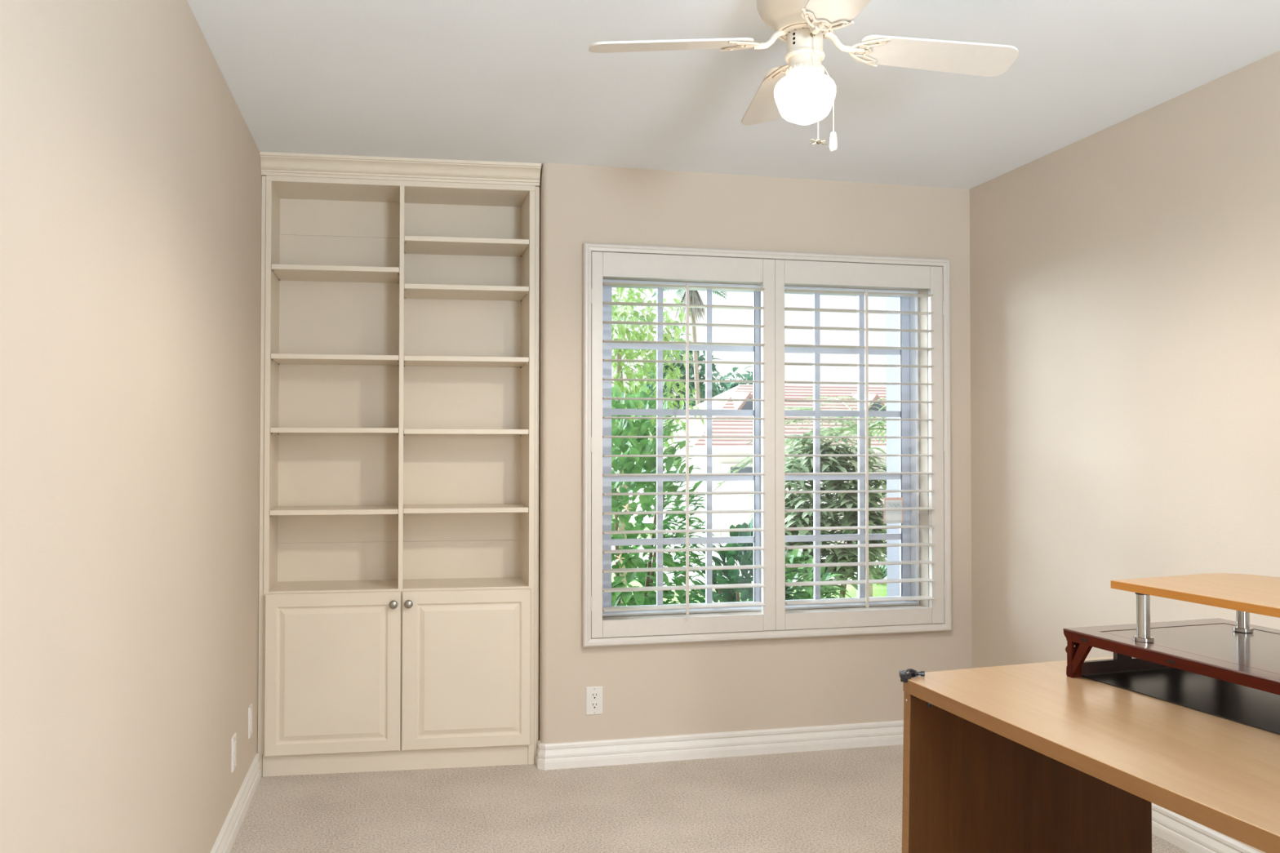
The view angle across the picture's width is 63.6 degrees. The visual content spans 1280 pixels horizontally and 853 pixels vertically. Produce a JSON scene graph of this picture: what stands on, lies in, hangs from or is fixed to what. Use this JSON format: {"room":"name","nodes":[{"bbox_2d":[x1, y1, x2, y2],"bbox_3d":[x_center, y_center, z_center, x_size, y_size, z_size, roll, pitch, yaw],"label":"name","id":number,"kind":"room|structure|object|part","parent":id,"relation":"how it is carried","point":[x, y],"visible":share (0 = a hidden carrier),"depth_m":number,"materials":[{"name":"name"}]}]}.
{"room":"office","nodes":[
{"label":"office","id":0,"kind":"room"},
{"bbox_2d":[0,0,262,852],"bbox_3d":[-0.934,0.103,1.311,0.150,2.440,6.620,0,-1,-13],"label":"wall","id":1,"kind":"structure","parent":0,"point":[131,175],"depth_m":2.07,"materials":[{"name":"beige paint"}]},
{"bbox_2d":[231,733,236,773],"bbox_3d":[-1.353,1.088,3.443,0.008,0.113,0.069,0,-1,-13],"label":"wall outlet","id":2,"kind":"object","parent":1,"relation":"attached to","point":[233,753],"visible":1,"depth_m":3.42,"materials":[{"name":"white plastic"}]},
{"bbox_2d":[210,753,260,852],"bbox_3d":[-0.806,1.270,1.106,0.016,0.100,5.962,0,-1,-13],"label":"baseboard","id":3,"kind":"structure","parent":1,"relation":"attached to","point":[227,836],"depth_m":3.49,"materials":[{"name":"white paint"}]},
{"bbox_2d":[248,703,252,738],"bbox_3d":[-1.441,1.090,3.821,0.008,0.113,0.069,0,-1,-13],"label":"wall outlet","id":4,"kind":"object","parent":1,"relation":"attached to","point":[250,708],"visible":1,"depth_m":3.80,"materials":[{"name":"white plastic"}]},
{"bbox_2d":[230,744,1188,852],"bbox_3d":[0.604,1.390,1.647,3.309,0.120,6.620,0,-1,-13],"label":"floor","id":5,"kind":"structure","parent":0,"point":[845,800],"depth_m":3.67,"materials":[{"name":"beige carpet"}]},
{"bbox_2d":[257,151,541,777],"bbox_3d":[-0.972,0.154,4.261,1.101,2.440,0.366,0,-1,-9],"label":"bookcase","id":6,"kind":"object","parent":5,"relation":"on","point":[398,536],"visible":0.98,"depth_m":4.33,"materials":[{"name":"beige paint"}]},
{"bbox_3d":[-1.502,0.169,4.216,0.018,2.308,0.293,0,-1,-13],"label":"panel","id":7,"kind":"part","parent":6,"relation":"part of","materials":[{"name":"beige paint"}]},
{"bbox_3d":[-1.210,0.972,4.069,0.520,0.630,0.020,0,-1,-9],"label":"door","id":8,"kind":"part","parent":6,"relation":"part of","materials":[{"name":"beige paint"}]},
{"bbox_3d":[-1.245,0.343,4.236,0.514,0.019,0.293,0,-1,-9],"label":"shelf","id":9,"kind":"part","parent":6,"relation":"part of","materials":[{"name":"beige paint"}]},
{"bbox_3d":[-1.245,0.017,4.241,0.514,0.019,0.293,0,-1,-9],"label":"shelf","id":10,"kind":"part","parent":6,"relation":"part of","materials":[{"name":"beige paint"}]},
{"bbox_3d":[-1.244,-0.275,4.246,0.514,0.019,0.293,0,-1,-9],"label":"shelf","id":11,"kind":"part","parent":6,"relation":"part of","materials":[{"name":"beige paint"}]},
{"bbox_3d":[-1.244,-0.628,4.253,0.514,0.019,0.293,0,-1,-9],"label":"shelf","id":12,"kind":"part","parent":6,"relation":"part of","materials":[{"name":"beige paint"}]},
{"bbox_3d":[-0.976,0.704,4.086,0.034,0.034,0.030,0,-1,-13],"label":"knob","id":13,"kind":"part","parent":6,"relation":"part of","materials":[{"name":"silver metal"}]},
{"bbox_3d":[-0.992,0.661,4.287,1.037,0.018,0.291,0,-1,-9],"label":"panel","id":14,"kind":"part","parent":6,"relation":"part of","materials":[{"name":"beige paint"}]},
{"bbox_3d":[-1.024,-0.154,4.437,1.016,1.618,0.012,0,-1,-9],"label":"panel","id":15,"kind":"part","parent":6,"relation":"part of","materials":[{"name":"beige paint"}]},
{"bbox_3d":[-0.991,-0.975,4.315,1.037,0.018,0.291,0,-1,-9],"label":"panel","id":16,"kind":"part","parent":6,"relation":"part of","materials":[{"name":"beige paint"}]},
{"bbox_3d":[-0.948,-1.029,4.137,1.099,0.077,0.075,0,-1,-9],"label":"crown molding","id":17,"kind":"part","parent":6,"relation":"part of","materials":[{"name":"beige paint"}]},
{"bbox_3d":[-0.918,0.704,4.095,0.034,0.034,0.030,0,-1,-13],"label":"knob","id":18,"kind":"part","parent":6,"relation":"part of","materials":[{"name":"silver metal"}]},
{"bbox_3d":[-0.734,0.342,4.315,0.520,0.019,0.293,0,-1,-9],"label":"shelf","id":19,"kind":"part","parent":6,"relation":"part of","materials":[{"name":"beige paint"}]},
{"bbox_3d":[-0.734,0.023,4.320,0.520,0.019,0.293,0,-1,-9],"label":"shelf","id":20,"kind":"part","parent":6,"relation":"part of","materials":[{"name":"beige paint"}]},
{"bbox_3d":[-0.734,-0.272,4.325,0.520,0.019,0.293,0,-1,-9],"label":"shelf","id":21,"kind":"part","parent":6,"relation":"part of","materials":[{"name":"beige paint"}]},
{"bbox_3d":[-0.734,-0.562,4.330,0.520,0.019,0.293,0,-1,-9],"label":"shelf","id":22,"kind":"part","parent":6,"relation":"part of","materials":[{"name":"beige paint"}]},
{"bbox_3d":[-0.734,-0.755,4.334,0.520,0.019,0.293,0,-1,-9],"label":"shelf","id":23,"kind":"part","parent":6,"relation":"part of","materials":[{"name":"beige paint"}]},
{"bbox_3d":[-0.696,0.974,4.149,0.512,0.630,0.020,0,-1,-9],"label":"door","id":24,"kind":"part","parent":6,"relation":"part of","materials":[{"name":"beige paint"}]},
{"bbox_3d":[-0.481,0.172,4.374,0.018,2.308,0.293,0,-1,-13],"label":"panel","id":25,"kind":"part","parent":6,"relation":"part of","materials":[{"name":"beige paint"}]},
{"bbox_2d":[902,656,1279,852],"bbox_3d":[1.193,0.963,1.833,0.744,0.740,1.692,0,-1,-16],"label":"writing desk","id":26,"kind":"object","parent":5,"relation":"on","point":[1034,757],"visible":0.84,"depth_m":2.40,"materials":[{"name":"brown wood"}]},
{"bbox_2d":[898,668,924,682],"bbox_3d":[0.652,0.599,2.492,0.068,0.025,0.041,1,-1,-31],"label":"clamp","id":27,"kind":"object","parent":26,"relation":"attached to","point":[904,675],"visible":1,"depth_m":2.48,"materials":[{"name":"black metal"}]},
{"bbox_3d":[0.657,0.594,2.491,0.030,0.016,0.027,0,-1,21],"label":"clamp lever","id":28,"kind":"part","parent":27,"relation":"part of","materials":[{"name":"black plastic"}]},
{"bbox_3d":[0.966,0.992,2.557,0.708,0.707,0.028,0,-1,-16],"label":"panel","id":29,"kind":"part","parent":26,"relation":"part of","materials":[{"name":"brown wood"}]},
{"bbox_2d":[1081,667,1279,734],"bbox_3d":[1.388,0.597,2.161,0.400,0.003,0.860,0,-1,-19],"label":"desk mat","id":30,"kind":"object","parent":26,"relation":"on","point":[1248,706],"visible":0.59,"depth_m":2.31,"materials":[{"name":"black leather"}]},
{"bbox_2d":[1062,617,1279,695],"bbox_3d":[1.399,0.541,2.143,0.485,0.114,0.920,0,-1,-18],"label":"desk riser","id":31,"kind":"object","parent":30,"relation":"on","point":[1208,647],"visible":0.97,"depth_m":2.34,"materials":[{"name":"brown wood"}]},
{"bbox_3d":[1.264,0.508,2.567,0.485,0.024,0.029,0,-1,-18],"label":"rail","id":32,"kind":"part","parent":31,"relation":"part of","materials":[{"name":"red wood"}]},
{"bbox_3d":[1.048,0.561,2.495,0.029,0.085,0.022,0,-1,-18],"label":"leg","id":33,"kind":"part","parent":31,"relation":"part of","materials":[{"name":"red wood"}]},
{"bbox_3d":[1.186,0.545,2.537,0.044,0.051,0.013,0,-1,-18],"label":"leg post","id":34,"kind":"part","parent":31,"relation":"part of","materials":[{"name":"brown metal"}]},
{"bbox_2d":[1111,573,1279,642],"bbox_3d":[1.422,0.418,2.106,0.433,0.130,0.824,0,-1,-19],"label":"monitor stand","id":35,"kind":"object","parent":31,"relation":"on","point":[1246,594],"visible":1,"depth_m":2.31,"materials":[{"name":"brown wood"}]},
{"bbox_3d":[1.144,0.429,2.347,0.028,0.100,0.028,0,-1,-13],"label":"post","id":36,"kind":"part","parent":35,"relation":"part of","materials":[{"name":"metal"}]},
{"bbox_3d":[1.442,0.432,2.469,0.028,0.100,0.028,0,-1,-13],"label":"post","id":37,"kind":"part","parent":35,"relation":"part of","materials":[{"name":"metal"}]},
{"bbox_2d":[186,0,1279,189],"bbox_3d":[0.605,-1.170,1.691,3.309,0.120,6.620,0,-1,-13],"label":"ceiling","id":38,"kind":"structure","parent":0,"point":[512,81],"depth_m":3.22,"materials":[{"name":"white paint"}]},
{"bbox_2d":[588,0,1018,151],"bbox_3d":[0.407,-0.884,2.545,0.812,0.423,0.812,-1,-1,40],"label":"ceiling fan","id":39,"kind":"object","parent":38,"relation":"hanging from","point":[798,91],"visible":1,"depth_m":2.52,"materials":[{"name":"beige wood"}]},
{"bbox_3d":[0.075,-0.928,2.515,0.397,0.052,0.130,0,-1,-5],"label":"blade","id":40,"kind":"part","parent":39,"relation":"part of","materials":[{"name":"beige wood"}]},
{"bbox_3d":[0.376,-0.922,2.878,0.130,0.052,0.397,0,-1,-5],"label":"blade","id":41,"kind":"part","parent":39,"relation":"part of","materials":[{"name":"beige wood"}]},
{"bbox_3d":[0.407,-0.811,2.544,0.151,0.132,0.151,0,-1,-13],"label":"globe","id":42,"kind":"part","parent":39,"relation":"part of","materials":[{"name":"white glass"}]},
{"bbox_3d":[0.407,-0.976,2.547,0.116,0.019,0.116,0,-1,-13],"label":"hub plate","id":43,"kind":"part","parent":39,"relation":"part of","materials":[{"name":"beige metal"}]},
{"bbox_3d":[0.422,-0.817,2.484,0.003,0.266,0.033,0,-1,-16],"label":"pull chain","id":44,"kind":"part","parent":39,"relation":"part of","materials":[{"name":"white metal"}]},
{"bbox_3d":[0.464,-0.813,2.560,0.039,0.171,0.003,0,-1,-15],"label":"pull chain","id":45,"kind":"part","parent":39,"relation":"part of","materials":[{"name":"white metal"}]},
{"bbox_3d":[0.481,-0.708,2.563,0.019,0.048,0.019,0,-1,-13],"label":"pull knob","id":46,"kind":"part","parent":39,"relation":"part of","materials":[{"name":"white plastic"}]},
{"bbox_3d":[0.437,-0.933,2.214,0.130,0.052,0.397,0,-1,-5],"label":"blade","id":47,"kind":"part","parent":39,"relation":"part of","materials":[{"name":"beige wood"}]},
{"bbox_3d":[0.739,-0.927,2.577,0.397,0.052,0.130,0,-1,-5],"label":"blade","id":48,"kind":"part","parent":39,"relation":"part of","materials":[{"name":"beige wood"}]},
{"bbox_2d":[538,162,972,743],"bbox_3d":[0.480,0.161,4.625,1.912,2.440,0.524,0,-1,-13],"label":"wall","id":49,"kind":"structure","parent":0,"point":[702,687],"depth_m":4.32,"materials":[{"name":"beige paint"}]},
{"bbox_2d":[586,686,602,715],"bbox_3d":[-0.185,1.111,4.181,0.069,0.113,0.008,0,-1,-13],"label":"wall outlet","id":50,"kind":"object","parent":49,"relation":"attached to","point":[593,694],"visible":1,"depth_m":4.18,"materials":[{"name":"white plastic"}]},
{"bbox_2d":[590,692,598,699],"bbox_3d":[-0.184,1.092,4.179,0.034,0.028,0.002,0,-1,-13],"label":"receptacle","id":51,"kind":"object","parent":50,"relation":"attached to","point":[593,695],"depth_m":4.18,"materials":[{"name":"white plastic"}]},
{"bbox_2d":[590,702,598,709],"bbox_3d":[-0.184,1.131,4.178,0.034,0.028,0.002,0,-1,-13],"label":"receptacle","id":52,"kind":"object","parent":50,"relation":"attached to","point":[593,705],"depth_m":4.18,"materials":[{"name":"white plastic"}]},
{"bbox_2d":[536,720,903,770],"bbox_3d":[0.526,1.327,4.367,1.928,0.100,0.072,0,-1,-13],"label":"baseboard","id":53,"kind":"structure","parent":49,"relation":"attached to","point":[556,756],"depth_m":4.29,"materials":[{"name":"white paint"}]},
{"bbox_2d":[602,279,919,617],"bbox_3d":[0.523,0.091,4.508,1.461,1.404,0.125,0,-1,-13],"label":"window","id":54,"kind":"structure","parent":49,"relation":"in","point":[906,357],"depth_m":4.51,"materials":[{"name":"white plastic"}]},
{"bbox_3d":[0.171,0.090,4.439,0.718,1.379,0.028,0,-1,-13],"label":"sash","id":55,"kind":"part","parent":54,"relation":"part of","materials":[{"name":"white plastic"}]},
{"bbox_2d":[582,242,951,647],"bbox_3d":[0.566,0.075,4.355,1.632,1.630,0.100,0,-1,-13],"label":"plantation shutters","id":56,"kind":"object","parent":54,"relation":"attached to","point":[773,270],"visible":1,"depth_m":4.34,"materials":[{"name":"white paint"}]},
{"bbox_3d":[0.184,0.073,4.272,0.786,1.563,0.028,0,-1,-13],"label":"shutter panel","id":57,"kind":"part","parent":56,"relation":"part of","materials":[{"name":"white paint"}]},
{"bbox_3d":[0.194,0.090,4.222,0.012,1.356,0.011,0,-1,-13],"label":"tilt rod","id":58,"kind":"part","parent":56,"relation":"part of","materials":[{"name":"white paint"}]},
{"bbox_3d":[0.947,0.077,4.450,0.780,1.563,0.028,0,-1,-13],"label":"shutter panel","id":59,"kind":"part","parent":56,"relation":"part of","materials":[{"name":"white paint"}]},
{"bbox_3d":[0.967,0.093,4.402,0.012,1.356,0.011,0,-1,-13],"label":"tilt rod","id":60,"kind":"part","parent":56,"relation":"part of","materials":[{"name":"white paint"}]},
{"bbox_3d":[0.883,0.089,4.605,0.608,1.355,0.004,0,-1,-13],"label":"pane","id":61,"kind":"part","parent":54,"relation":"part of","materials":[{"name":"clear glass"}]},
{"bbox_3d":[0.892,0.093,4.607,0.670,1.379,0.028,0,-1,-13],"label":"sash","id":62,"kind":"part","parent":54,"relation":"part of","materials":[{"name":"white plastic"}]},
{"bbox_2d":[884,497,902,524],"bbox_3d":[1.141,0.378,4.642,0.094,0.117,0.006,0,-1,-13],"label":"window sticker","id":63,"kind":"object","parent":54,"relation":"attached to","point":[893,516],"visible":0.76,"depth_m":4.64,"materials":[{"name":"white paper"}]},
{"bbox_2d":[885,297,899,596],"bbox_3d":[1.789,0.093,6.473,0.380,3.360,0.300,0,-1,-13],"label":"wall","id":64,"kind":"structure","parent":0,"point":[891,303],"depth_m":6.49,"materials":[{"name":"grey paint"}]},
{"bbox_2d":[969,50,1279,852],"bbox_3d":[2.191,0.113,1.820,0.150,2.440,6.196,0,-1,-13],"label":"wall","id":65,"kind":"structure","parent":0,"point":[1125,276],"depth_m":3.60,"materials":[{"name":"beige paint"}]},
{"bbox_2d":[1151,803,1260,852],"bbox_3d":[2.125,1.282,1.715,0.016,0.100,5.819,0,-1,-13],"label":"baseboard","id":66,"kind":"structure","parent":65,"relation":"attached to","point":[1190,836],"depth_m":3.29,"materials":[{"name":"white paint"}]},
{"label":"outside","id":67,"kind":"structure","parent":0,"visible":0},
{"bbox_2d":[611,517,826,605],"bbox_3d":[2.440,3.619,33.571,70.000,2.980,55.600,0,-1,-13],"label":"lawn","id":68,"kind":"structure","parent":67,"point":[634,583],"depth_m":15.10,"materials":[{"name":"green plant"}]},
{"bbox_2d":[611,287,704,603],"bbox_3d":[-0.192,0.280,10.437,1.770,3.587,1.533,0,-1,-13],"label":"feathery tree","id":69,"kind":"object","parent":68,"relation":"on","point":[629,354],"visible":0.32,"depth_m":10.31,"materials":[{"name":"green plant"}]},
{"bbox_3d":[-0.193,-0.484,10.453,1.770,2.059,1.540,0,-1,-13],"label":"crown","id":70,"kind":"part","parent":69,"relation":"part of","materials":[{"name":"green plant"}]},
{"bbox_2d":[611,383,714,606],"bbox_3d":[-0.119,0.812,6.434,1.228,2.162,1.125,0,-1,-13],"label":"shrub","id":71,"kind":"object","parent":68,"relation":"on","point":[633,428],"visible":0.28,"depth_m":6.25,"materials":[{"name":"green plant"}]},
{"bbox_2d":[614,553,625,564],"bbox_3d":[-0.113,0.759,5.912,0.062,0.065,0.035,0,-1,-13],"label":"flower","id":72,"kind":"object","parent":71,"relation":"on","point":[620,561],"depth_m":5.91,"materials":[{"name":"white plant"}]},
{"bbox_2d":[622,503,631,511],"bbox_3d":[-0.074,0.473,5.926,0.062,0.065,0.035,0,-1,-13],"label":"flower","id":73,"kind":"object","parent":71,"relation":"on","point":[626,506],"depth_m":5.92,"materials":[{"name":"white plant"}]},
{"bbox_2d":[630,320,728,446],"bbox_3d":[1.756,-0.160,45.287,4.739,8.995,4.222,0,-1,-13],"label":"evergreen tree","id":74,"kind":"object","parent":68,"relation":"on","point":[702,371],"visible":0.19,"depth_m":44.51,"materials":[{"name":"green plant"}]},
{"bbox_2d":[652,288,727,404],"bbox_3d":[1.910,-0.937,40.043,2.953,9.783,2.919,0,-1,4],"label":"fan palm","id":75,"kind":"object","parent":68,"relation":"on","point":[694,296],"visible":0.19,"depth_m":40.00,"materials":[{"name":"grey plant"}]},
{"bbox_2d":[702,364,752,396],"bbox_3d":[4.694,0.764,50.108,4.695,7.718,4.153,1,-1,-44],"label":"evergreen tree","id":76,"kind":"object","parent":68,"relation":"on","point":[731,385],"visible":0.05,"depth_m":49.56,"materials":[{"name":"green plant"}]},
{"bbox_2d":[680,517,809,603],"bbox_3d":[0.581,1.147,5.696,0.774,1.333,0.792,0,-1,-13],"label":"shrub","id":77,"kind":"object","parent":68,"relation":"on","point":[743,557],"visible":0.15,"depth_m":5.61,"materials":[{"name":"green plant"}]},
{"bbox_2d":[613,384,886,537],"bbox_3d":[6.299,0.992,33.364,12.600,4.630,10.840,0,-1,-13],"label":"house","id":78,"kind":"structure","parent":68,"relation":"on","point":[719,427],"depth_m":28.41,"materials":[{"name":"white paint"}]},
{"bbox_2d":[727,391,752,409],"bbox_3d":[2.999,-0.740,30.813,0.900,0.680,1.770,0,-1,-13],"label":"dormer vent","id":79,"kind":"object","parent":78,"relation":"attached to","point":[732,405],"depth_m":30.18,"materials":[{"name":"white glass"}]},
{"bbox_3d":[2.697,1.234,27.439,0.600,0.300,0.040,0,-1,-13],"label":"door pane","id":80,"kind":"part","parent":78,"relation":"part of","materials":[{"name":"clear glass"}]},
{"bbox_3d":[3.903,2.050,27.757,3.600,2.120,0.080,0,-1,-13],"label":"garage door","id":81,"kind":"part","parent":78,"relation":"part of","materials":[{"name":"white paint"}]},
{"bbox_2d":[851,393,886,410],"bbox_3d":[6.895,-0.722,31.720,0.900,0.680,1.770,0,-1,-13],"label":"dormer vent","id":82,"kind":"object","parent":78,"relation":"attached to","point":[874,397],"depth_m":30.91,"materials":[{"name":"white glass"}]},
{"bbox_2d":[746,549,847,601],"bbox_3d":[0.957,1.328,6.425,0.904,1.151,0.818,0,-1,-13],"label":"shrub","id":83,"kind":"object","parent":68,"relation":"on","point":[796,555],"visible":0.12,"depth_m":6.36,"materials":[{"name":"green plant"}]},
{"bbox_2d":[712,395,886,597],"bbox_3d":[2.102,0.821,10.364,2.807,2.338,2.436,0,-1,-13],"label":"palm","id":84,"kind":"object","parent":68,"relation":"on","point":[854,427],"visible":0.3,"depth_m":10.30,"materials":[{"name":"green plant"}]},
{"bbox_2d":[743,426,886,598],"bbox_3d":[1.356,0.918,7.471,1.309,1.831,1.147,0,-1,-13],"label":"shrub","id":85,"kind":"object","parent":68,"relation":"on","point":[846,500],"visible":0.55,"depth_m":7.26,"materials":[{"name":"green plant"}]},
{"bbox_2d":[831,564,887,598],"bbox_3d":[3.029,1.948,13.200,1.240,0.542,1.240,0,-1,-13],"label":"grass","id":86,"kind":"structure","parent":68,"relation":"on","point":[879,590],"depth_m":12.94,"materials":[{"name":"green plant"}]},
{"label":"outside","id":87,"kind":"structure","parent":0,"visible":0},
{"bbox_2d":[611,540,886,592],"bbox_3d":[5.566,2.758,21.478,13.400,0.820,12.400,0,-1,-13],"label":"driveway","id":88,"kind":"structure","parent":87,"point":[670,575],"depth_m":19.96,"materials":[{"name":"concrete"}]}
]}

